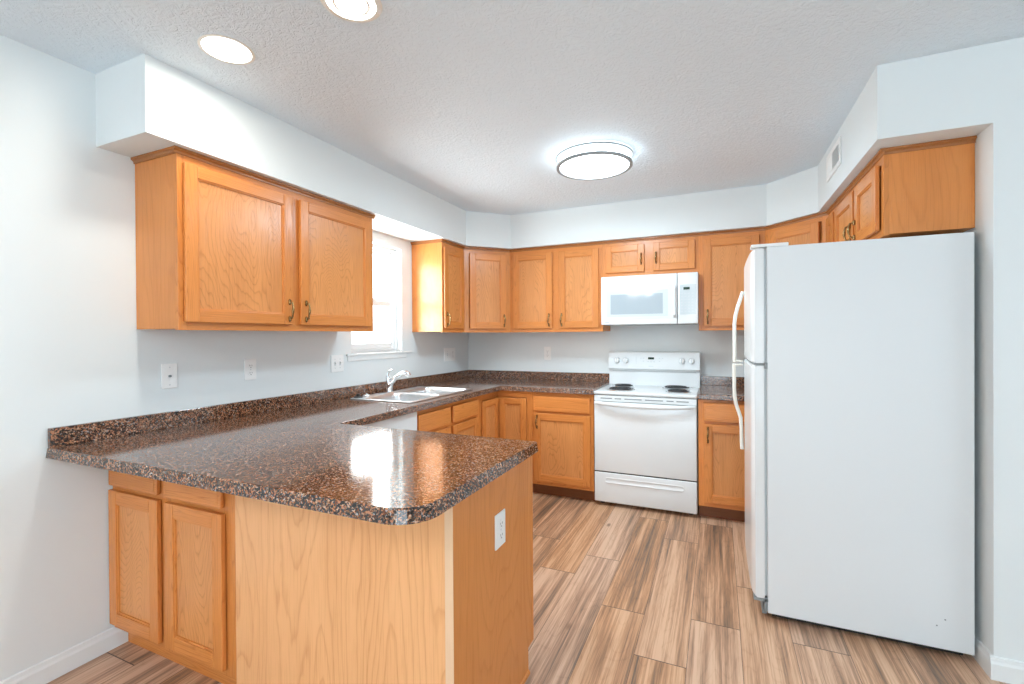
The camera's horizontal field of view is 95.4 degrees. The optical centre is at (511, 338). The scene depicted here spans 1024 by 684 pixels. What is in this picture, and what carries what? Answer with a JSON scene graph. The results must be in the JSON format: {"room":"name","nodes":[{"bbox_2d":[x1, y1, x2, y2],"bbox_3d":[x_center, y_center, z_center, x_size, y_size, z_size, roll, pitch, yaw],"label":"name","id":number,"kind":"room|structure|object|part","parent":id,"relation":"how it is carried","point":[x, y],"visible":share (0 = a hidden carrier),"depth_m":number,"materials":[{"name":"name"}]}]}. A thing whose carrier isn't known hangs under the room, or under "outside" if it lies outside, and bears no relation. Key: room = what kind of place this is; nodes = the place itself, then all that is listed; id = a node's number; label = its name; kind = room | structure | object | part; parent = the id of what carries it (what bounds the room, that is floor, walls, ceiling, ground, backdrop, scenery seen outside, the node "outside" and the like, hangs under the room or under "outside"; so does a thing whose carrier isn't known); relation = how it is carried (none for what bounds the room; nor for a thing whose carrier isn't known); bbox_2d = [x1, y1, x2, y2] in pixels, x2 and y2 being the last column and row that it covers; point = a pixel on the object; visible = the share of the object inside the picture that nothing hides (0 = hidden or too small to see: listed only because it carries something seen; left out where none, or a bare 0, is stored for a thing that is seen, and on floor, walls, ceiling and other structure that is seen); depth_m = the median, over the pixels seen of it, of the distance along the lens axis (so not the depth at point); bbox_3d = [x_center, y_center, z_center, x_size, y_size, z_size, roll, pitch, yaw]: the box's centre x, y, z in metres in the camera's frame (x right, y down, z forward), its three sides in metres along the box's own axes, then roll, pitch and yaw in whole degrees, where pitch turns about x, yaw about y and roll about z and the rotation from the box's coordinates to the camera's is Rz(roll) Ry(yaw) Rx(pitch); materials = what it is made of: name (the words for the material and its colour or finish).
{"room":"kitchen","nodes":[
{"label":"kitchen","id":0,"kind":"room"},
{"bbox_2d":[0,34,468,680],"bbox_3d":[-1.939,0.113,1.725,0.140,2.455,7.280,0,0,24],"label":"wall","id":1,"kind":"structure","parent":0,"point":[73,351],"depth_m":1.89,"materials":[{"name":"white paint"}]},
{"bbox_2d":[0,627,127,683],"bbox_3d":[-2.487,1.307,0.287,0.013,0.088,3.908,0,0,24],"label":"baseboard","id":2,"kind":"structure","parent":1,"relation":"attached to","point":[46,671],"depth_m":1.88,"materials":[{"name":"white paint"}]},
{"bbox_2d":[161,363,176,388],"bbox_3d":[-1.634,0.178,2.224,0.012,0.118,0.071,0,0,24],"label":"outlet","id":3,"kind":"object","parent":1,"relation":"attached to","point":[168,371],"visible":1,"depth_m":2.22,"materials":[{"name":"white plastic"}]},
{"bbox_2d":[244,359,255,379],"bbox_3d":[-1.465,0.172,2.610,0.009,0.116,0.072,0,0,24],"label":"wall outlet","id":4,"kind":"object","parent":1,"relation":"attached to","point":[249,364],"visible":1,"depth_m":2.60,"materials":[{"name":"white plastic"}]},
{"bbox_2d":[131,145,375,331],"bbox_3d":[-1.285,-0.428,2.585,0.361,0.774,1.254,0,0,24],"label":"upper cabinet","id":5,"kind":"object","parent":1,"relation":"attached to","point":[220,245],"visible":1,"depth_m":2.22,"materials":[{"name":"brown wood"}]},
{"bbox_3d":[-1.289,-0.415,2.241,0.018,0.683,0.551,0,0,24],"label":"door","id":6,"kind":"part","parent":5,"relation":"part of","materials":[{"name":"brown wood"}]},
{"bbox_3d":[-1.294,-0.415,2.244,0.007,0.573,0.441,0,0,24],"label":"door panel","id":7,"kind":"part","parent":5,"relation":"part of","materials":[{"name":"brown wood"}]},
{"bbox_3d":[-1.307,-0.803,2.591,0.319,0.025,1.254,0,0,24],"label":"crown moulding","id":8,"kind":"part","parent":5,"relation":"part of","materials":[{"name":"brown wood"}]},
{"bbox_3d":[-1.164,-0.150,2.459,0.039,0.122,0.016,0,0,24],"label":"handle","id":9,"kind":"part","parent":5,"relation":"part of","materials":[{"name":"gold metal"}]},
{"bbox_3d":[-1.120,-0.151,2.558,0.039,0.122,0.016,0,0,24],"label":"handle","id":10,"kind":"part","parent":5,"relation":"part of","materials":[{"name":"gold metal"}]},
{"bbox_3d":[-1.043,-0.420,2.797,0.018,0.683,0.562,0,0,24],"label":"door","id":11,"kind":"part","parent":5,"relation":"part of","materials":[{"name":"brown wood"}]},
{"bbox_3d":[-1.048,-0.420,2.799,0.007,0.573,0.452,0,0,24],"label":"door panel","id":12,"kind":"part","parent":5,"relation":"part of","materials":[{"name":"brown wood"}]},
{"bbox_2d":[48,370,608,447],"bbox_3d":[-0.453,0.373,3.057,1.496,0.076,3.363,0,0,24],"label":"backsplash","id":13,"kind":"structure","parent":1,"relation":"attached to","point":[92,431],"depth_m":2.58,"materials":[{"name":"brown stone"}]},
{"bbox_2d":[331,355,343,372],"bbox_3d":[-1.196,0.170,3.204,0.020,0.118,0.116,0,0,24],"label":"light switch","id":14,"kind":"object","parent":1,"relation":"attached to","point":[337,361],"visible":1,"depth_m":3.20,"materials":[{"name":"white plastic"}]},
{"bbox_2d":[346,244,411,361],"bbox_3d":[-1.071,-0.289,3.648,0.143,0.897,0.755,0,0,24],"label":"window","id":15,"kind":"structure","parent":1,"relation":"in","point":[387,350],"depth_m":3.83,"materials":[{"name":"white plastic"}]},
{"bbox_3d":[-1.099,-0.112,3.627,0.027,0.378,0.528,0,0,24],"label":"sash","id":16,"kind":"part","parent":15,"relation":"part of","materials":[{"name":"white plastic"}]},
{"bbox_3d":[-1.131,-0.489,3.638,0.027,0.437,0.528,0,0,24],"label":"sash","id":17,"kind":"part","parent":15,"relation":"part of","materials":[{"name":"white plastic"}]},
{"bbox_2d":[410,239,464,332],"bbox_3d":[-0.623,-0.441,4.080,0.361,0.774,0.380,0,0,24],"label":"upper cabinet","id":18,"kind":"object","parent":1,"relation":"attached to","point":[437,264],"visible":1,"depth_m":3.94,"materials":[{"name":"brown wood"}]},
{"bbox_3d":[-0.645,-0.816,4.087,0.319,0.025,0.380,0,0,24],"label":"crown moulding","id":19,"kind":"part","parent":18,"relation":"part of","materials":[{"name":"brown wood"}]},
{"bbox_3d":[-0.516,-0.440,4.042,0.019,0.772,0.364,0,0,24],"label":"frame","id":20,"kind":"part","parent":18,"relation":"part of","materials":[{"name":"brown wood"}]},
{"bbox_3d":[-0.499,-0.430,4.026,0.018,0.683,0.321,0,0,24],"label":"door","id":21,"kind":"part","parent":18,"relation":"part of","materials":[{"name":"brown wood"}]},
{"bbox_3d":[-0.504,-0.430,4.028,0.007,0.573,0.211,0,0,24],"label":"door panel","id":22,"kind":"part","parent":18,"relation":"part of","materials":[{"name":"brown wood"}]},
{"bbox_2d":[444,348,454,360],"bbox_3d":[-0.614,0.154,4.520,0.020,0.122,0.185,0,0,24],"label":"wall outlet","id":23,"kind":"object","parent":1,"relation":"attached to","point":[449,353],"visible":1,"depth_m":4.51,"materials":[{"name":"white plastic"}]},
{"bbox_2d":[95,43,992,248],"bbox_3d":[0.430,-0.982,2.747,3.374,0.307,3.197,0,0,24],"label":"soffit","id":24,"kind":"structure","parent":1,"relation":"attached to","point":[145,104],"depth_m":2.34,"materials":[{"name":"white paint"}]},
{"bbox_2d":[0,0,1023,214],"bbox_3d":[0.952,-1.201,0.435,6.480,0.150,7.280,0,0,24],"label":"ceiling","id":25,"kind":"structure","parent":0,"point":[473,105],"depth_m":1.94,"materials":[{"name":"white paint"}]},
{"bbox_2d":[197,34,254,64],"bbox_3d":[-1.104,-1.118,1.805,0.192,0.004,0.192,0,0,24],"label":"recessed light","id":26,"kind":"object","parent":25,"relation":"in","point":[223,48],"visible":1,"depth_m":1.80,"materials":[{"name":"white"}]},
{"bbox_2d":[320,0,381,22],"bbox_3d":[-0.535,-1.117,1.551,0.200,0.010,0.200,0,0,24],"label":"recessed light","id":27,"kind":"object","parent":25,"relation":"in","point":[361,11],"visible":1,"depth_m":1.58,"materials":[{"name":"white"}]},
{"bbox_3d":[-0.535,-1.117,1.551,0.100,0.008,0.100,0,0,24],"label":"bulb","id":28,"kind":"part","parent":27,"relation":"part of","materials":[{"name":"white glass"}]},
{"bbox_2d":[556,141,632,179],"bbox_3d":[0.510,-1.092,2.895,0.472,0.088,0.472,0,0,24],"label":"ceiling light","id":29,"kind":"object","parent":25,"relation":"attached to","point":[597,160],"visible":1,"depth_m":2.79,"materials":[{"name":"white plastic"}]},
{"bbox_2d":[47,492,1008,683],"bbox_3d":[0.968,1.389,0.449,6.480,0.120,7.280,0,0,24],"label":"floor","id":30,"kind":"structure","parent":0,"point":[623,593],"depth_m":2.15,"materials":[{"name":"brown wood"}]},
{"bbox_2d":[108,470,236,683],"bbox_3d":[-1.247,0.896,2.135,0.784,0.874,0.648,0,0,24],"label":"base cabinet","id":31,"kind":"object","parent":30,"relation":"on","point":[172,559],"visible":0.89,"depth_m":1.82,"materials":[{"name":"brown wood"}]},
{"bbox_3d":[-1.571,0.563,1.933,0.340,0.128,0.018,0,0,24],"label":"drawer","id":32,"kind":"part","parent":31,"relation":"part of","materials":[{"name":"brown wood"}]},
{"bbox_3d":[-1.567,0.935,1.941,0.234,0.466,0.007,0,0,24],"label":"door panel","id":33,"kind":"part","parent":31,"relation":"part of","materials":[{"name":"brown wood"}]},
{"bbox_3d":[-1.569,0.935,1.936,0.344,0.576,0.018,0,0,24],"label":"door","id":34,"kind":"part","parent":31,"relation":"part of","materials":[{"name":"brown wood"}]},
{"bbox_3d":[-1.219,0.561,1.778,0.339,0.128,0.018,0,0,24],"label":"drawer","id":35,"kind":"part","parent":31,"relation":"part of","materials":[{"name":"brown wood"}]},
{"bbox_3d":[-1.211,0.933,1.783,0.232,0.466,0.007,0,0,24],"label":"door panel","id":36,"kind":"part","parent":31,"relation":"part of","materials":[{"name":"brown wood"}]},
{"bbox_3d":[-1.213,0.933,1.778,0.342,0.576,0.018,0,0,24],"label":"door","id":37,"kind":"part","parent":31,"relation":"part of","materials":[{"name":"brown wood"}]},
{"bbox_2d":[235,455,533,683],"bbox_3d":[-0.459,0.893,1.798,0.930,0.874,0.626,0,0,24],"label":"peninsula panel","id":38,"kind":"object","parent":30,"relation":"on","point":[322,598],"visible":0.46,"depth_m":1.52,"materials":[{"name":"brown wood"}]},
{"bbox_3d":[-0.597,0.896,1.528,0.894,0.874,0.018,0,0,24],"label":"panel","id":39,"kind":"part","parent":38,"relation":"part of","materials":[{"name":"brown wood"}]},
{"bbox_3d":[-0.179,0.894,1.333,0.028,0.874,0.002,0,0,24],"label":"corner trim","id":40,"kind":"part","parent":38,"relation":"part of","materials":[{"name":"brown wood"}]},
{"bbox_3d":[-0.053,0.892,1.608,0.018,0.874,0.600,0,0,24],"label":"panel","id":41,"kind":"part","parent":38,"relation":"part of","materials":[{"name":"brown wood"}]},
{"bbox_2d":[495,509,504,550],"bbox_3d":[-0.040,0.658,1.608,0.009,0.118,0.078,0,0,24],"label":"wall outlet","id":42,"kind":"object","parent":38,"relation":"attached to","point":[500,517],"visible":1,"depth_m":1.60,"materials":[{"name":"white plastic"}]},
{"bbox_2d":[499,519,502,528],"bbox_3d":[-0.037,0.638,1.607,0.003,0.033,0.033,0,0,24],"label":"receptacle","id":43,"kind":"object","parent":42,"relation":"attached to","point":[500,520],"depth_m":1.60,"materials":[{"name":"white plastic"}]},
{"bbox_2d":[499,530,503,539],"bbox_3d":[-0.037,0.678,1.607,0.003,0.033,0.033,0,0,24],"label":"receptacle","id":44,"kind":"object","parent":42,"relation":"attached to","point":[501,532],"depth_m":1.61,"materials":[{"name":"white plastic"}]},
{"bbox_2d":[363,412,416,430],"bbox_3d":[-1.013,0.892,2.788,0.667,0.872,0.598,0,0,24],"label":"dishwasher","id":45,"kind":"object","parent":30,"relation":"on","point":[408,421],"visible":0.09,"depth_m":2.78,"materials":[{"name":"white metal"}]},
{"bbox_2d":[417,396,479,435],"bbox_3d":[-0.721,0.886,3.463,0.674,0.874,0.867,0,0,24],"label":"base cabinet","id":46,"kind":"object","parent":30,"relation":"on","point":[462,417],"visible":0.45,"depth_m":3.34,"materials":[{"name":"brown wood"}]},
{"bbox_3d":[-0.517,0.543,3.120,0.018,0.122,0.382,0,0,24],"label":"drawer","id":47,"kind":"part","parent":46,"relation":"part of","materials":[{"name":"brown wood"}]},
{"bbox_3d":[-0.515,0.907,3.122,0.018,0.568,0.382,0,0,24],"label":"door","id":48,"kind":"part","parent":46,"relation":"part of","materials":[{"name":"brown wood"}]},
{"bbox_3d":[-0.348,0.539,3.502,0.018,0.122,0.380,0,0,24],"label":"drawer","id":49,"kind":"part","parent":46,"relation":"part of","materials":[{"name":"brown wood"}]},
{"bbox_3d":[-0.346,0.904,3.504,0.018,0.568,0.380,0,0,24],"label":"door","id":50,"kind":"part","parent":46,"relation":"part of","materials":[{"name":"brown wood"}]},
{"bbox_3d":[-0.351,0.904,3.506,0.007,0.458,0.270,0,0,24],"label":"door panel","id":51,"kind":"part","parent":46,"relation":"part of","materials":[{"name":"brown wood"}]},
{"bbox_2d":[479,390,535,492],"bbox_3d":[-0.210,0.878,4.253,0.969,0.874,0.988,0,0,24],"label":"base cabinet","id":52,"kind":"object","parent":30,"relation":"on","point":[503,414],"visible":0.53,"depth_m":3.95,"materials":[{"name":"brown wood"}]},
{"bbox_2d":[46,370,608,524],"bbox_3d":[-0.343,0.392,3.005,1.738,0.114,3.370,0,0,24],"label":"countertop","id":53,"kind":"structure","parent":52,"relation":"on","point":[313,450],"depth_m":1.77,"materials":[{"name":"brown stone"}]},
{"bbox_2d":[378,369,410,393],"bbox_3d":[-0.876,0.317,3.493,0.156,0.175,0.230,0,0,24],"label":"faucet","id":54,"kind":"object","parent":53,"relation":"on","point":[389,382],"visible":1,"depth_m":3.50,"materials":[{"name":"silver metal"}]},
{"bbox_3d":[-0.927,0.284,3.513,0.045,0.110,0.047,0,0,24],"label":"lever","id":55,"kind":"part","parent":54,"relation":"part of","materials":[{"name":"silver metal"}]},
{"bbox_3d":[-0.859,0.320,3.526,0.184,0.155,0.054,0,0,-11],"label":"spout","id":56,"kind":"part","parent":54,"relation":"part of","materials":[{"name":"silver metal"}]},
{"bbox_2d":[350,386,471,402],"bbox_3d":[-0.712,0.496,3.463,0.525,0.185,0.835,0,0,24],"label":"sink","id":57,"kind":"object","parent":53,"relation":"in","point":[420,393],"visible":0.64,"depth_m":3.47,"materials":[{"name":"silver metal"}]},
{"bbox_3d":[-0.763,0.495,3.266,0.400,0.178,0.370,0,0,24],"label":"bowl","id":58,"kind":"part","parent":57,"relation":"part of","materials":[{"name":"silver metal"}]},
{"bbox_3d":[-0.601,0.492,3.633,0.400,0.178,0.370,0,0,24],"label":"bowl","id":59,"kind":"part","parent":57,"relation":"part of","materials":[{"name":"silver metal"}]},
{"bbox_3d":[-0.179,0.845,3.881,0.018,0.680,0.285,0,0,24],"label":"door","id":60,"kind":"part","parent":52,"relation":"part of","materials":[{"name":"brown wood"}]},
{"bbox_3d":[-0.184,0.845,3.883,0.007,0.580,0.185,0,0,24],"label":"door panel","id":61,"kind":"part","parent":52,"relation":"part of","materials":[{"name":"brown wood"}]},
{"bbox_3d":[-0.049,0.831,3.835,0.337,0.776,0.356,0,0,24],"label":"frame","id":62,"kind":"part","parent":52,"relation":"part of","materials":[{"name":"brown wood"}]},
{"bbox_3d":[0.011,0.844,3.976,0.151,0.580,0.007,0,0,24],"label":"door panel","id":63,"kind":"part","parent":52,"relation":"part of","materials":[{"name":"brown wood"}]},
{"bbox_3d":[0.009,0.844,3.971,0.251,0.680,0.018,0,0,24],"label":"door","id":64,"kind":"part","parent":52,"relation":"part of","materials":[{"name":"brown wood"}]},
{"bbox_2d":[532,392,595,500],"bbox_3d":[0.530,0.875,4.078,0.524,0.874,0.708,0,0,24],"label":"base cabinet","id":65,"kind":"object","parent":30,"relation":"on","point":[562,423],"visible":0.88,"depth_m":3.79,"materials":[{"name":"brown wood"}]},
{"bbox_3d":[0.401,0.538,3.794,0.476,0.123,0.018,0,0,24],"label":"drawer","id":66,"kind":"part","parent":65,"relation":"part of","materials":[{"name":"brown wood"}]},
{"bbox_3d":[0.407,0.900,3.801,0.368,0.455,0.007,0,0,24],"label":"door panel","id":67,"kind":"part","parent":65,"relation":"part of","materials":[{"name":"brown wood"}]},
{"bbox_3d":[0.404,0.900,3.796,0.478,0.565,0.018,0,0,24],"label":"door","id":68,"kind":"part","parent":65,"relation":"part of","materials":[{"name":"brown wood"}]},
{"bbox_2d":[594,351,699,514],"bbox_3d":[1.113,0.712,3.796,0.764,1.196,0.692,0,0,24],"label":"range","id":69,"kind":"object","parent":30,"relation":"on","point":[646,417],"visible":1,"depth_m":3.57,"materials":[{"name":"white metal"}]},
{"bbox_3d":[0.995,1.106,3.532,0.578,0.048,0.008,0,0,24],"label":"drawer pull","id":70,"kind":"part","parent":69,"relation":"part of","materials":[{"name":"white ceramic"}]},
{"bbox_3d":[1.003,0.467,3.551,0.756,0.046,0.034,0,0,24],"label":"vent trim","id":71,"kind":"part","parent":69,"relation":"part of","materials":[{"name":"white metal"}]},
{"bbox_2d":[594,401,696,480],"bbox_3d":[0.992,0.763,3.524,0.756,0.554,0.096,0,0,24],"label":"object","id":72,"kind":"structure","parent":69,"relation":"in","point":[650,440],"depth_m":3.52,"materials":[{"name":"white metal"}]},
{"bbox_3d":[1.007,1.164,3.553,0.756,0.232,0.038,0,0,24],"label":"storage drawer","id":73,"kind":"part","parent":69,"relation":"part of","materials":[{"name":"white metal"}]},
{"bbox_2d":[594,384,699,398],"bbox_3d":[1.115,0.423,3.805,0.764,0.025,0.599,0,0,24],"label":"cooktop","id":74,"kind":"object","parent":69,"relation":"in","point":[620,391],"depth_m":3.65,"materials":[{"name":"white metal"}]},
{"bbox_2d":[698,399,744,521],"bbox_3d":[1.710,0.870,3.556,0.510,0.874,0.708,0,0,24],"label":"base cabinet","id":75,"kind":"object","parent":30,"relation":"on","point":[721,458],"visible":0.62,"depth_m":3.32,"materials":[{"name":"brown wood"}]},
{"bbox_3d":[1.399,0.691,3.326,0.016,0.122,0.039,0,0,24],"label":"handle","id":76,"kind":"part","parent":75,"relation":"part of","materials":[{"name":"gold metal"}]},
{"bbox_2d":[698,376,743,400],"bbox_3d":[1.981,0.375,3.442,1.106,0.114,0.689,0,0,24],"label":"countertop","id":77,"kind":"structure","parent":75,"relation":"on","point":[712,387],"depth_m":3.69,"materials":[{"name":"brown stone"}]},
{"bbox_3d":[1.583,0.527,3.272,0.438,0.135,0.018,0,0,24],"label":"drawer","id":78,"kind":"part","parent":75,"relation":"part of","materials":[{"name":"brown wood"}]},
{"bbox_3d":[1.585,0.895,3.274,0.438,0.565,0.018,0,0,24],"label":"door","id":79,"kind":"part","parent":75,"relation":"part of","materials":[{"name":"brown wood"}]},
{"bbox_3d":[1.587,0.895,3.279,0.328,0.455,0.007,0,0,24],"label":"door panel","id":80,"kind":"part","parent":75,"relation":"part of","materials":[{"name":"brown wood"}]},
{"bbox_2d":[732,232,974,654],"bbox_3d":[1.626,0.432,2.402,0.868,1.764,0.762,0,0,24],"label":"refrigerator","id":81,"kind":"object","parent":30,"relation":"on","point":[859,426],"visible":1,"depth_m":2.03,"materials":[{"name":"white metal"}]},
{"bbox_3d":[1.385,0.413,2.854,0.063,0.520,0.028,0,0,24],"label":"handle","id":82,"kind":"part","parent":81,"relation":"part of","materials":[{"name":"white plastic"}]},
{"bbox_3d":[1.386,-0.074,2.849,0.068,0.431,0.028,0,0,24],"label":"handle","id":83,"kind":"part","parent":81,"relation":"part of","materials":[{"name":"white plastic"}]},
{"bbox_3d":[1.308,-0.158,2.540,0.056,0.540,0.754,0,0,24],"label":"freezer door","id":84,"kind":"part","parent":81,"relation":"part of","materials":[{"name":"white metal"}]},
{"bbox_3d":[1.314,0.672,2.544,0.056,1.097,0.754,0,0,24],"label":"fresh food door","id":85,"kind":"part","parent":81,"relation":"part of","materials":[{"name":"white metal"}]},
{"bbox_2d":[468,324,745,386],"bbox_3d":[1.176,0.079,4.250,3.514,2.455,0.140,0,0,24],"label":"wall","id":86,"kind":"structure","parent":0,"point":[576,352],"depth_m":4.35,"materials":[{"name":"white paint"}]},
{"bbox_2d":[464,247,509,332],"bbox_3d":[-0.301,-0.445,4.480,0.627,0.774,0.627,0,0,24],"label":"upper cabinet","id":87,"kind":"object","parent":86,"relation":"attached to","point":[486,270],"visible":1,"depth_m":4.27,"materials":[{"name":"brown wood"}]},
{"bbox_3d":[-0.226,-0.819,4.275,0.438,0.025,0.015,0,0,-21],"label":"crown moulding","id":88,"kind":"part","parent":87,"relation":"part of","materials":[{"name":"brown wood"}]},
{"bbox_3d":[-0.222,-0.433,4.279,0.238,0.573,0.007,0,0,-21],"label":"door panel","id":89,"kind":"part","parent":87,"relation":"part of","materials":[{"name":"brown wood"}]},
{"bbox_2d":[544,347,550,359],"bbox_3d":[0.346,0.142,4.537,0.070,0.130,0.009,0,0,24],"label":"wall outlet","id":90,"kind":"object","parent":86,"relation":"attached to","point":[547,350],"visible":1,"depth_m":4.53,"materials":[{"name":"white plastic"}]},
{"bbox_2d":[510,241,609,331],"bbox_3d":[0.432,-0.449,4.300,0.876,0.774,0.361,0,0,24],"label":"upper cabinet","id":91,"kind":"object","parent":86,"relation":"attached to","point":[556,288],"visible":0.99,"depth_m":4.18,"materials":[{"name":"brown wood"}]},
{"bbox_3d":[0.188,-0.436,4.266,0.274,0.573,0.007,0,0,24],"label":"door panel","id":92,"kind":"part","parent":91,"relation":"part of","materials":[{"name":"brown wood"}]},
{"bbox_3d":[0.185,-0.436,4.261,0.384,0.683,0.018,0,0,24],"label":"door","id":93,"kind":"part","parent":91,"relation":"part of","materials":[{"name":"brown wood"}]},
{"bbox_3d":[0.377,-0.822,4.178,0.876,0.025,0.015,0,0,24],"label":"crown moulding","id":94,"kind":"part","parent":91,"relation":"part of","materials":[{"name":"brown wood"}]},
{"bbox_3d":[0.582,-0.437,4.086,0.360,0.683,0.018,0,0,24],"label":"door","id":95,"kind":"part","parent":91,"relation":"part of","materials":[{"name":"brown wood"}]},
{"bbox_3d":[0.585,-0.437,4.091,0.250,0.573,0.007,0,0,24],"label":"door panel","id":96,"kind":"part","parent":91,"relation":"part of","materials":[{"name":"brown wood"}]},
{"bbox_2d":[602,233,698,276],"bbox_3d":[1.181,-0.681,3.967,0.765,0.315,0.361,0,0,24],"label":"upper cabinet","id":97,"kind":"object","parent":86,"relation":"attached to","point":[678,253],"visible":0.98,"depth_m":3.84,"materials":[{"name":"brown wood"}]},
{"bbox_3d":[0.948,-0.672,3.922,0.322,0.228,0.018,0,0,24],"label":"door","id":98,"kind":"part","parent":97,"relation":"part of","materials":[{"name":"brown wood"}]},
{"bbox_3d":[0.950,-0.672,3.927,0.222,0.128,0.007,0,0,24],"label":"door panel","id":99,"kind":"part","parent":97,"relation":"part of","materials":[{"name":"brown wood"}]},
{"bbox_2d":[601,272,698,325],"bbox_3d":[1.169,-0.318,3.930,0.759,0.403,0.445,0,0,24],"label":"microwave","id":100,"kind":"object","parent":97,"relation":"attached to","point":[671,298],"visible":0.98,"depth_m":3.76,"materials":[{"name":"white plastic"}]},
{"bbox_3d":[1.278,-0.295,3.664,0.024,0.259,0.046,0,0,24],"label":"handle","id":101,"kind":"part","parent":100,"relation":"part of","materials":[{"name":"white plastic"}]},
{"bbox_3d":[1.382,-0.319,3.658,0.150,0.401,0.034,0,0,24],"label":"control panel","id":102,"kind":"part","parent":100,"relation":"part of","materials":[{"name":"white plastic"}]},
{"bbox_3d":[1.127,-0.825,3.846,0.765,0.025,0.015,0,0,24],"label":"crown moulding","id":103,"kind":"part","parent":97,"relation":"part of","materials":[{"name":"brown wood"}]},
{"bbox_3d":[1.309,-0.673,3.768,0.220,0.128,0.007,0,0,24],"label":"door panel","id":104,"kind":"part","parent":97,"relation":"part of","materials":[{"name":"brown wood"}]},
{"bbox_3d":[1.307,-0.673,3.763,0.320,0.228,0.018,0,0,24],"label":"door","id":105,"kind":"part","parent":97,"relation":"part of","materials":[{"name":"brown wood"}]},
{"bbox_2d":[698,227,764,330],"bbox_3d":[1.747,-0.454,3.718,0.469,0.774,0.361,0,0,24],"label":"upper cabinet","id":106,"kind":"object","parent":86,"relation":"attached to","point":[723,255],"visible":0.83,"depth_m":3.62,"materials":[{"name":"brown wood"}]},
{"bbox_3d":[1.692,-0.441,3.601,0.282,0.573,0.007,0,0,24],"label":"door panel","id":107,"kind":"part","parent":106,"relation":"part of","materials":[{"name":"brown wood"}]},
{"bbox_3d":[1.691,-0.827,3.597,0.469,0.025,0.015,0,0,24],"label":"crown moulding","id":108,"kind":"part","parent":106,"relation":"part of","materials":[{"name":"brown wood"}]},
{"bbox_2d":[765,211,828,244],"bbox_3d":[2.193,-0.454,3.363,0.650,0.774,0.650,0,0,24],"label":"upper cabinet","id":109,"kind":"object","parent":86,"relation":"attached to","point":[810,229],"visible":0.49,"depth_m":3.24,"materials":[{"name":"brown wood"}]},
{"bbox_3d":[1.992,-0.441,3.285,0.007,0.573,0.259,0,0,-21],"label":"door panel","id":110,"kind":"part","parent":109,"relation":"part of","materials":[{"name":"brown wood"}]},
{"bbox_3d":[1.986,-0.441,3.283,0.018,0.683,0.369,0,0,-21],"label":"door","id":111,"kind":"part","parent":109,"relation":"part of","materials":[{"name":"brown wood"}]},
{"bbox_3d":[1.988,-0.827,3.283,0.015,0.025,0.471,0,0,-21],"label":"crown moulding","id":112,"kind":"part","parent":109,"relation":"part of","materials":[{"name":"brown wood"}]},
{"bbox_2d":[701,376,743,385],"bbox_3d":[2.117,0.354,3.749,1.106,0.076,0.019,0,0,24],"label":"backsplash","id":113,"kind":"structure","parent":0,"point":[705,380],"depth_m":3.90,"materials":[{"name":"brown stone"}]},
{"bbox_2d":[826,136,840,181],"bbox_3d":[1.833,-1.016,2.658,0.011,0.150,0.338,0,0,24],"label":"air vent","id":114,"kind":"object","parent":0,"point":[833,160],"visible":1,"depth_m":2.64,"materials":[{"name":"white plastic"}]},
{"bbox_2d":[963,37,1023,661],"bbox_3d":[3.599,0.076,2.065,2.966,2.455,1.896,0,0,24],"label":"wall","id":115,"kind":"structure","parent":0,"point":[998,231],"depth_m":1.79,"materials":[{"name":"white paint"}]},
{"bbox_2d":[826,203,836,242],"bbox_3d":[2.165,-0.452,2.899,0.325,0.774,0.235,0,0,24],"label":"upper cabinet","id":116,"kind":"object","parent":115,"relation":"attached to","point":[830,219],"visible":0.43,"depth_m":2.93,"materials":[{"name":"brown wood"}]},
{"bbox_3d":[2.023,-0.440,2.956,0.018,0.683,0.185,0,0,24],"label":"door","id":117,"kind":"part","parent":116,"relation":"part of","materials":[{"name":"brown wood"}]},
{"bbox_3d":[2.027,-0.826,2.957,0.015,0.025,0.235,0,0,24],"label":"crown moulding","id":118,"kind":"part","parent":116,"relation":"part of","materials":[{"name":"brown wood"}]},
{"bbox_2d":[834,135,976,241],"bbox_3d":[1.919,-0.645,2.388,0.361,0.379,0.896,0,0,24],"label":"upper cabinet","id":119,"kind":"object","parent":115,"relation":"attached to","point":[927,188],"visible":0.84,"depth_m":2.00,"materials":[{"name":"brown wood"}]},
{"bbox_3d":[1.879,-0.634,2.634,0.018,0.290,0.409,0,0,24],"label":"door","id":120,"kind":"part","parent":119,"relation":"part of","materials":[{"name":"brown wood"}]},
{"bbox_3d":[1.885,-0.634,2.632,0.007,0.180,0.299,0,0,24],"label":"door panel","id":121,"kind":"part","parent":119,"relation":"part of","materials":[{"name":"brown wood"}]},
{"bbox_3d":[1.784,-0.559,2.481,0.039,0.104,0.016,0,0,24],"label":"handle","id":122,"kind":"part","parent":119,"relation":"part of","materials":[{"name":"gold metal"}]},
{"bbox_3d":[1.747,-0.559,2.398,0.039,0.104,0.016,0,0,24],"label":"handle","id":123,"kind":"part","parent":119,"relation":"part of","materials":[{"name":"gold metal"}]},
{"bbox_3d":[1.818,-0.644,2.441,0.019,0.377,0.880,0,0,24],"label":"frame","id":124,"kind":"part","parent":119,"relation":"part of","materials":[{"name":"brown wood"}]},
{"bbox_3d":[1.714,-0.630,2.247,0.007,0.180,0.243,0,0,24],"label":"door panel","id":125,"kind":"part","parent":119,"relation":"part of","materials":[{"name":"brown wood"}]},
{"bbox_3d":[1.709,-0.630,2.249,0.018,0.290,0.353,0,0,24],"label":"door","id":126,"kind":"part","parent":119,"relation":"part of","materials":[{"name":"brown wood"}]},
{"bbox_3d":[1.937,-0.822,2.378,0.319,0.025,0.896,0,0,24],"label":"crown moulding","id":127,"kind":"part","parent":119,"relation":"part of","materials":[{"name":"brown wood"}]},
{"bbox_2d":[972,635,1023,683],"bbox_3d":[3.409,1.262,1.813,2.840,0.088,1.289,0,0,24],"label":"baseboard","id":128,"kind":"structure","parent":115,"relation":"attached to","point":[1001,669],"depth_m":1.79,"materials":[{"name":"white paint"}]}
]}

